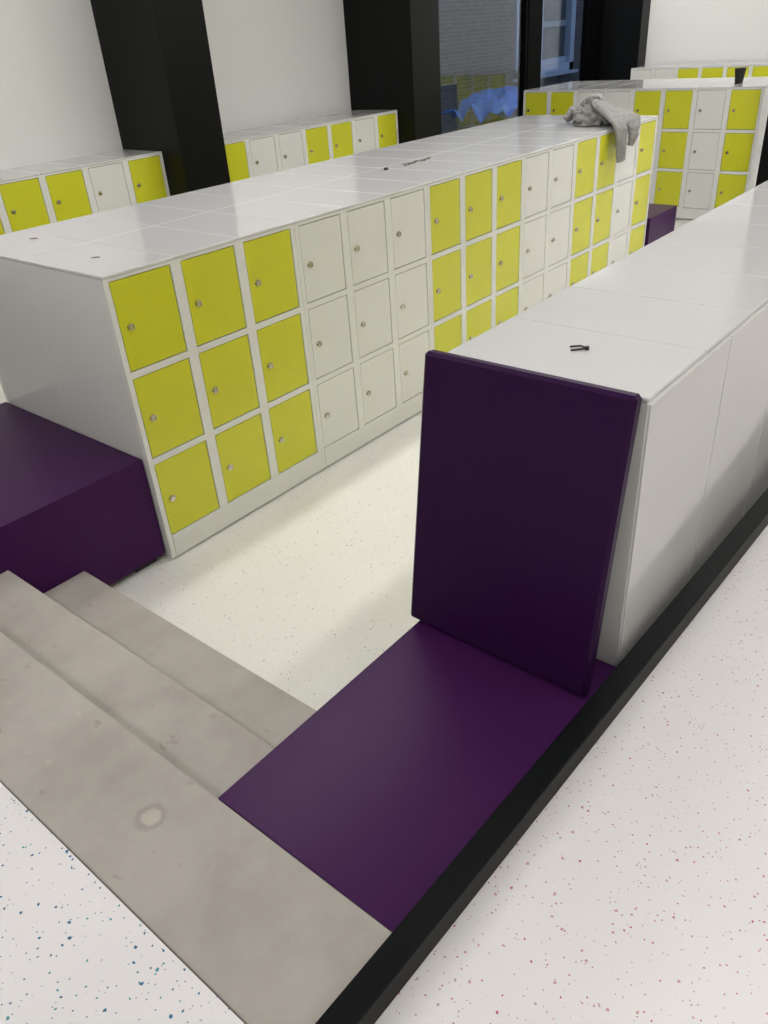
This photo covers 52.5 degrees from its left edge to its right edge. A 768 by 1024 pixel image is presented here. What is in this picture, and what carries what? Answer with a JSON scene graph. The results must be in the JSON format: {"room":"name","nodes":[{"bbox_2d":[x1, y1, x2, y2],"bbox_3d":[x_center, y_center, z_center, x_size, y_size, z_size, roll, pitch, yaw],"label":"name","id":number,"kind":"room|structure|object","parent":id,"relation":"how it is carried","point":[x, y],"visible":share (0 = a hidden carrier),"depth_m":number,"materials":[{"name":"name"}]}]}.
{"room":"locker room","nodes":[
{"label":"locker room","id":0,"kind":"room"},
{"bbox_2d":[0,0,350,169],"bbox_3d":[-3.331,-2.164,4.291,0.150,3.370,9.600,21,40,34],"label":"wall","id":1,"kind":"structure","parent":0,"point":[274,61],"depth_m":5.67,"materials":[{"name":"white paint"}]},
{"bbox_2d":[0,218,694,710],"bbox_3d":[1.733,-1.937,6.393,5.720,0.120,11.180,21,40,34],"label":"floor","id":2,"kind":"structure","parent":0,"point":[308,588],"depth_m":3.01,"materials":[{"name":"stone"}]},
{"bbox_2d":[0,170,53,234],"bbox_3d":[-2.606,-1.515,5.048,0.491,1.139,0.936,21,40,34],"label":"base cabinet","id":3,"kind":"object","parent":2,"relation":"on","point":[24,204],"visible":0.27,"depth_m":4.89,"materials":[{"name":"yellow laminate"}]},
{"bbox_2d":[0,402,165,593],"bbox_3d":[-1.552,0.032,3.069,1.027,0.458,0.832,21,40,34],"label":"bench","id":4,"kind":"object","parent":2,"relation":"on","point":[72,503],"visible":0.98,"depth_m":2.88,"materials":[{"name":"purple leather"}]},
{"bbox_2d":[5,149,169,222],"bbox_3d":[-2.013,-1.930,5.644,0.491,1.139,0.936,21,40,34],"label":"base cabinet","id":5,"kind":"object","parent":2,"relation":"on","point":[75,187],"visible":0.36,"depth_m":5.28,"materials":[{"name":"yellow laminate"}]},
{"bbox_2d":[0,204,205,429],"bbox_3d":[-1.222,-0.715,3.586,0.539,1.139,0.892,21,40,34],"label":"base cabinet","id":6,"kind":"object","parent":2,"relation":"on","point":[28,381],"visible":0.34,"depth_m":3.20,"materials":[{"name":"white laminate"}]},
{"bbox_2d":[90,0,229,195],"bbox_3d":[-1.578,-3.092,5.459,0.695,3.250,0.396,21,40,34],"label":"column","id":7,"kind":"structure","parent":2,"relation":"on","point":[156,55],"depth_m":5.34,"materials":[{"name":"black paint"}]},
{"bbox_2d":[20,212,322,558],"bbox_3d":[-0.806,-0.558,3.281,0.539,1.139,0.892,21,40,34],"label":"lockers","id":8,"kind":"object","parent":2,"relation":"on","point":[181,349],"visible":0.98,"depth_m":3.01,"materials":[{"name":"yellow metal"}]},
{"bbox_2d":[0,570,391,1023],"bbox_3d":[-1.821,0.133,2.939,5.028,0.458,0.742,21,40,34],"label":"stairs","id":9,"kind":"structure","parent":2,"relation":"on","point":[123,732],"depth_m":1.65,"materials":[{"name":"grey concrete"}]},
{"bbox_2d":[224,137,251,181],"bbox_3d":[-1.284,-2.364,6.256,0.491,1.139,0.305,21,40,34],"label":"base cabinet","id":10,"kind":"object","parent":2,"relation":"on","point":[237,152],"visible":0.15,"depth_m":5.92,"materials":[{"name":"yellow laminate"}]},
{"bbox_2d":[138,173,342,211],"bbox_3d":[-0.657,-1.110,4.153,0.539,1.139,0.892,21,40,34],"label":"base cabinet","id":11,"kind":"object","parent":2,"relation":"on","point":[221,196],"visible":0.14,"depth_m":3.81,"materials":[{"name":"white laminate"}]},
{"bbox_2d":[223,122,331,176],"bbox_3d":[-0.896,-2.635,6.645,0.491,1.139,0.918,21,40,34],"label":"base cabinet","id":12,"kind":"object","parent":2,"relation":"on","point":[287,145],"visible":0.31,"depth_m":6.28,"materials":[{"name":"white laminate"}]},
{"bbox_2d":[210,177,431,468],"bbox_3d":[-0.242,-0.953,3.849,0.539,1.139,0.892,21,40,34],"label":"lockers","id":13,"kind":"object","parent":2,"relation":"on","point":[362,245],"visible":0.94,"depth_m":3.63,"materials":[{"name":"white laminate"}]},
{"bbox_2d":[291,110,398,158],"bbox_3d":[-0.314,-3.041,7.230,0.491,1.139,0.918,21,40,34],"label":"base cabinet","id":14,"kind":"object","parent":2,"relation":"on","point":[356,131],"visible":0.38,"depth_m":6.86,"materials":[{"name":"yellow laminate"}]},
{"bbox_2d":[274,149,442,177],"bbox_3d":[-0.093,-1.504,4.721,0.539,1.139,0.892,21,40,34],"label":"base cabinet","id":15,"kind":"object","parent":2,"relation":"on","point":[362,162],"visible":0.1,"depth_m":4.38,"materials":[{"name":"white laminate"}]},
{"bbox_2d":[343,0,441,143],"bbox_3d":[0.078,-4.224,7.082,0.755,3.250,0.415,21,40,34],"label":"column","id":16,"kind":"structure","parent":2,"relation":"on","point":[393,46],"depth_m":6.97,"materials":[{"name":"black paint"}]},
{"bbox_2d":[218,620,615,931],"bbox_3d":[0.119,0.668,1.835,0.482,0.458,0.814,21,40,34],"label":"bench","id":17,"kind":"object","parent":2,"relation":"on","point":[379,790],"visible":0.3,"depth_m":1.63,"materials":[{"name":"purple leather"}]},
{"bbox_2d":[411,350,641,694],"bbox_3d":[0.280,0.024,1.755,0.498,0.693,0.142,21,40,34],"label":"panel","id":18,"kind":"object","parent":17,"relation":"on","point":[523,474],"visible":1,"depth_m":1.71,"materials":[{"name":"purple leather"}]},
{"bbox_2d":[345,152,523,351],"bbox_3d":[0.323,-1.347,4.416,0.539,1.139,0.892,21,40,34],"label":"base cabinet","id":19,"kind":"object","parent":2,"relation":"on","point":[475,200],"visible":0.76,"depth_m":4.16,"materials":[{"name":"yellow laminate"}]},
{"bbox_2d":[401,157,428,165],"bbox_3d":[0.183,-1.917,4.260,0.048,0.007,0.272,21,40,34],"label":"bunch","id":20,"kind":"object","parent":19,"relation":"on","point":[427,158],"visible":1,"depth_m":4.25,"materials":[{"name":"black"}]},
{"bbox_2d":[379,130,523,151],"bbox_3d":[0.472,-1.899,5.288,0.539,1.139,0.892,21,40,34],"label":"base cabinet","id":21,"kind":"object","parent":2,"relation":"on","point":[453,140],"visible":0.16,"depth_m":4.96,"materials":[{"name":"white laminate"}]},
{"bbox_2d":[462,115,564,131],"bbox_3d":[1.037,-2.293,5.855,0.539,1.139,0.892,21,40,34],"label":"base cabinet","id":22,"kind":"object","parent":2,"relation":"on","point":[524,123],"visible":0.11,"depth_m":5.51,"materials":[{"name":"white laminate"}]},
{"bbox_2d":[446,131,598,312],"bbox_3d":[0.888,-1.742,4.983,0.539,1.139,0.892,21,40,34],"label":"base cabinet","id":23,"kind":"object","parent":2,"relation":"on","point":[560,168],"visible":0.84,"depth_m":4.73,"materials":[{"name":"white laminate"}]},
{"bbox_2d":[523,85,595,114],"bbox_3d":[1.873,-3.900,8.346,0.594,1.139,0.539,21,40,34],"label":"base cabinet","id":24,"kind":"object","parent":2,"relation":"on","point":[557,99],"visible":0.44,"depth_m":7.96,"materials":[{"name":"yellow laminate"}]},
{"bbox_2d":[550,80,620,85],"bbox_3d":[2.214,-4.138,8.689,0.594,1.139,0.539,21,40,34],"label":"base cabinet","id":25,"kind":"object","parent":2,"relation":"on","point":[601,81],"visible":0.1,"depth_m":8.38,"materials":[{"name":"white laminate"}]},
{"bbox_2d":[528,116,657,275],"bbox_3d":[1.453,-2.137,5.551,0.539,1.139,0.892,21,40,34],"label":"base cabinet","id":26,"kind":"object","parent":2,"relation":"on","point":[622,189],"visible":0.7,"depth_m":5.32,"materials":[{"name":"laminate"}]},
{"bbox_2d":[563,93,640,162],"bbox_3d":[1.447,-2.550,5.144,0.354,0.378,0.572,-21,36,-25],"label":"sweatshirt","id":27,"kind":"object","parent":26,"relation":"on","point":[594,110],"visible":1,"depth_m":5.03,"materials":[{"name":"grey fabric"}]},
{"bbox_2d":[581,93,604,109],"bbox_3d":[1.371,-2.662,5.139,0.167,0.166,0.280,-18,34,-21],"label":"hood","id":28,"kind":"object","parent":27,"relation":"attached to","point":[586,104],"depth_m":5.07,"materials":[{"name":"grey fabric"}]},
{"bbox_2d":[448,261,767,666],"bbox_3d":[0.635,-0.001,2.203,0.498,1.139,0.892,21,40,34],"label":"base cabinet","id":29,"kind":"object","parent":2,"relation":"on","point":[692,343],"visible":0.31,"depth_m":1.83,"materials":[{"name":"white laminate"}]},
{"bbox_2d":[570,345,588,350],"bbox_3d":[0.432,-0.364,1.722,0.041,0.008,0.027,-2,32,4],"label":"clip","id":30,"kind":"object","parent":29,"relation":"on","point":[584,347],"visible":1,"depth_m":1.71,"materials":[{"name":"black metal"}]},
{"bbox_2d":[599,0,650,80],"bbox_3d":[3.114,-6.393,10.209,0.640,3.250,0.240,21,40,34],"label":"column","id":31,"kind":"structure","parent":2,"relation":"on","point":[625,22],"depth_m":10.17,"materials":[{"name":"black paint"}]},
{"bbox_2d":[575,83,683,203],"bbox_3d":[2.447,-3.683,7.925,0.892,1.139,0.539,21,40,34],"label":"base cabinet","id":32,"kind":"object","parent":2,"relation":"on","point":[642,99],"visible":0.28,"depth_m":7.46,"materials":[{"name":"white laminate"}]},
{"bbox_2d":[601,78,704,84],"bbox_3d":[2.788,-3.921,8.268,0.892,1.139,0.539,21,40,34],"label":"base cabinet","id":33,"kind":"object","parent":2,"relation":"on","point":[644,81],"visible":0.15,"depth_m":7.94,"materials":[{"name":"white laminate"}]},
{"bbox_2d":[644,203,676,245],"bbox_3d":[1.723,-2.237,6.327,1.075,0.458,0.500,21,40,34],"label":"bench","id":34,"kind":"object","parent":2,"relation":"on","point":[661,218],"visible":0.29,"depth_m":5.94,"materials":[{"name":"purple leather"}]},
{"bbox_2d":[630,63,712,79],"bbox_3d":[3.701,-5.182,10.191,0.892,1.139,0.491,21,40,34],"label":"base cabinet","id":35,"kind":"object","parent":2,"relation":"on","point":[673,71],"visible":0.17,"depth_m":9.79,"materials":[{"name":"white metal"}]},
{"bbox_2d":[619,204,767,517],"bbox_3d":[1.200,-0.395,2.770,0.498,1.139,0.892,21,40,34],"label":"base cabinet","id":36,"kind":"object","parent":2,"relation":"on","point":[729,238],"visible":0.17,"depth_m":2.40,"materials":[{"name":"white laminate"}]},
{"bbox_2d":[651,81,767,218],"bbox_3d":[3.135,-3.423,7.421,0.892,1.139,0.539,21,40,34],"label":"base cabinet","id":37,"kind":"object","parent":2,"relation":"on","point":[711,134],"visible":0.86,"depth_m":7.19,"materials":[{"name":"laminate"}]},
{"bbox_2d":[735,67,746,83],"bbox_3d":[3.235,-3.968,7.087,0.102,0.124,0.102,21,40,34],"label":"paper cup","id":38,"kind":"object","parent":37,"relation":"on","point":[739,72],"visible":1,"depth_m":7.06,"materials":[{"name":"black paper"}]},
{"bbox_2d":[688,77,767,82],"bbox_3d":[3.476,-3.662,7.763,0.892,1.139,0.539,21,40,34],"label":"base cabinet","id":39,"kind":"object","parent":2,"relation":"on","point":[729,79],"visible":0.11,"depth_m":7.51,"materials":[{"name":"white laminate"}]},
{"bbox_2d":[699,61,767,77],"bbox_3d":[4.389,-4.922,9.686,0.892,1.139,0.491,21,40,34],"label":"base cabinet","id":40,"kind":"object","parent":2,"relation":"on","point":[754,69],"visible":0.14,"depth_m":9.34,"materials":[{"name":"white metal"}]},
{"bbox_2d":[725,180,767,205],"bbox_3d":[1.765,-0.790,3.337,0.498,1.139,0.892,21,40,34],"label":"base cabinet","id":41,"kind":"object","parent":2,"relation":"on","point":[758,195],"visible":0.07,"depth_m":2.94,"materials":[{"name":"white laminate"}]},
{"bbox_2d":[755,116,767,186],"bbox_3d":[3.421,-3.900,6.147,0.420,3.250,0.280,21,40,34],"label":"column","id":42,"kind":"structure","parent":2,"relation":"on","point":[762,175],"depth_m":6.70,"materials":[{"name":"black"}]},
{"bbox_2d":[0,525,767,1023],"bbox_3d":[2.068,-0.755,4.010,9.620,0.574,14.830,21,40,34],"label":"floor","id":43,"kind":"structure","parent":0,"point":[638,893],"depth_m":1.37,"materials":[{"name":"white tile"}]},
{"bbox_2d":[315,488,767,1023],"bbox_3d":[1.580,-0.304,2.740,0.054,0.059,6.200,22,40,36],"label":"trim","id":44,"kind":"structure","parent":43,"relation":"on","point":[380,980],"depth_m":1.47,"materials":[{"name":"black metal"}]},
{"bbox_2d":[645,0,767,65],"bbox_3d":[6.551,-5.179,7.939,9.520,3.370,0.150,21,40,34],"label":"wall","id":45,"kind":"structure","parent":0,"point":[679,31],"depth_m":9.74,"materials":[{"name":"white paint"}]},
{"bbox_3d":[1.204,-6.615,8.187,0.150,0.500,5.030,21,40,34],"label":"wall","id":46,"kind":"structure","parent":0,"visible":0},
{"bbox_2d":[517,0,528,116],"bbox_3d":[0.815,-4.784,8.370,0.090,2.750,2.650,21,40,34],"label":"window","id":47,"kind":"structure","parent":46,"relation":"in","point":[524,4],"depth_m":9.15,"materials":[{"name":"black metal"}]},
{"bbox_2d":[526,0,541,89],"bbox_3d":[1.742,-5.431,9.302,0.110,2.750,0.280,21,40,34],"label":"trim","id":48,"kind":"structure","parent":46,"relation":"attached to","point":[535,6],"depth_m":9.19,"materials":[{"name":"black metal"}]},
{"bbox_2d":[539,0,591,86],"bbox_3d":[2.236,-5.776,9.797,0.090,2.750,1.280,21,40,34],"label":"window","id":49,"kind":"structure","parent":46,"relation":"in","point":[587,4],"depth_m":10.07,"materials":[{"name":"black metal"}]},
{"bbox_2d":[587,0,603,80],"bbox_3d":[2.745,-6.132,10.309,0.110,2.750,0.330,21,40,34],"label":"trim","id":50,"kind":"structure","parent":46,"relation":"attached to","point":[597,8],"depth_m":10.22,"materials":[{"name":"black metal"}]},
{"label":"outside","id":51,"kind":"structure","parent":0,"visible":0},
{"bbox_3d":[3.712,-7.012,14.437,3.280,0.180,17.500,21,40,34],"label":"ground","id":52,"kind":"structure","parent":51,"visible":0},
{"bbox_2d":[469,117,509,127],"bbox_3d":[1.671,-5.498,11.527,1.000,0.573,1.807,21,40,34],"label":"sack","id":53,"kind":"object","parent":52,"relation":"on","point":[497,118],"visible":0.02,"depth_m":11.33,"materials":[{"name":"grey"}]},
{"bbox_2d":[442,85,517,123],"bbox_3d":[1.716,-5.973,11.348,1.008,0.393,1.652,21,40,34],"label":"plastic sheet","id":54,"kind":"object","parent":53,"relation":"on","point":[502,102],"visible":0.67,"depth_m":10.87,"materials":[{"name":"blue plastic"}]},
{"bbox_2d":[439,0,583,133],"bbox_3d":[3.288,-10.193,14.220,0.420,5.500,19.500,21,40,34],"label":"window","id":55,"kind":"structure","parent":52,"relation":"on","point":[479,39],"depth_m":13.28,"materials":[{"name":"glass"}]},
{"bbox_2d":[543,20,566,27],"bbox_3d":[3.165,-9.135,14.583,0.025,0.100,1.010,21,40,34],"label":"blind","id":56,"kind":"object","parent":55,"relation":"hanging from","point":[546,23],"depth_m":14.62,"materials":[{"name":"grey"}]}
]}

